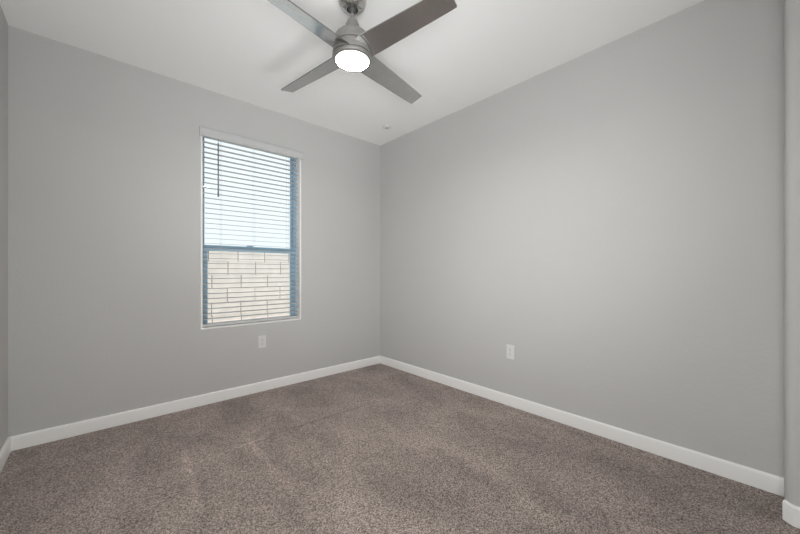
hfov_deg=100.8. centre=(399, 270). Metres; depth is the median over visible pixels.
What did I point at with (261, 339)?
wall outlet
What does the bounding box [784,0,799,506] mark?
wall
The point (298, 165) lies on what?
trim
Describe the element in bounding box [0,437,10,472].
baseboard
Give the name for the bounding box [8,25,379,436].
wall
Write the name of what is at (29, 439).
baseboard
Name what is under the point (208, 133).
window blind
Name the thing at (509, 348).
wall outlet
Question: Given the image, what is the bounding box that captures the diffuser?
[336,51,368,70]
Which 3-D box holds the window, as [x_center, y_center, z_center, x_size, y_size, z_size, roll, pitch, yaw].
[-1.386,-0.351,3.086,0.869,1.658,0.071,0,0,-42]
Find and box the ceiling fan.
[268,0,456,103]
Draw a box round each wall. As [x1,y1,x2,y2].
[0,5,7,450]
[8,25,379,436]
[208,251,289,322]
[380,0,783,477]
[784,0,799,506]
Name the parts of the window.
sash, sash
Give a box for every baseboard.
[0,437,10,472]
[10,356,379,450]
[380,356,783,496]
[782,500,799,528]
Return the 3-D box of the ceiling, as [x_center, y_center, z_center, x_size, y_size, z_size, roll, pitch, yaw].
[0.196,-1.575,1.423,3.361,0.150,4.670,0,0,-42]
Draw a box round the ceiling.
[0,0,703,145]
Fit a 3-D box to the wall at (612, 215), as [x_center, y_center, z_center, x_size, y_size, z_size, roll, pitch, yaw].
[0.833,-0.200,2.897,0.160,2.600,3.337,0,0,-42]
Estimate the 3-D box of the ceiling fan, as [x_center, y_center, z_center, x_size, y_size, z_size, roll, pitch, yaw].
[-0.254,-1.308,1.764,0.907,0.383,0.907,0,0,-7]
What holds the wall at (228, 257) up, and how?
on the ground
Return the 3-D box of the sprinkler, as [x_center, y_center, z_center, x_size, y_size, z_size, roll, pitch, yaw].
[-0.137,-1.488,3.420,0.093,0.025,0.093,0,0,-42]
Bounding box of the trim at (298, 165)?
[200,135,300,329]
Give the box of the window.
[203,138,295,323]
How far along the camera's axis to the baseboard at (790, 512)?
1.43 m
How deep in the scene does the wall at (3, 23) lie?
1.92 m
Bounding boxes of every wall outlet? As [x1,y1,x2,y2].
[258,335,265,347]
[506,344,513,359]
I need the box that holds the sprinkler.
[382,125,390,129]
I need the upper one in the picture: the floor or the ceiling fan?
the ceiling fan
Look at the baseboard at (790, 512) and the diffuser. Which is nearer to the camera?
the baseboard at (790, 512)
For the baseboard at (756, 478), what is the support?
attached to the wall at (612, 215)
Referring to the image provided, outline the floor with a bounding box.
[0,363,799,533]
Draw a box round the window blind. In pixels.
[199,126,302,326]

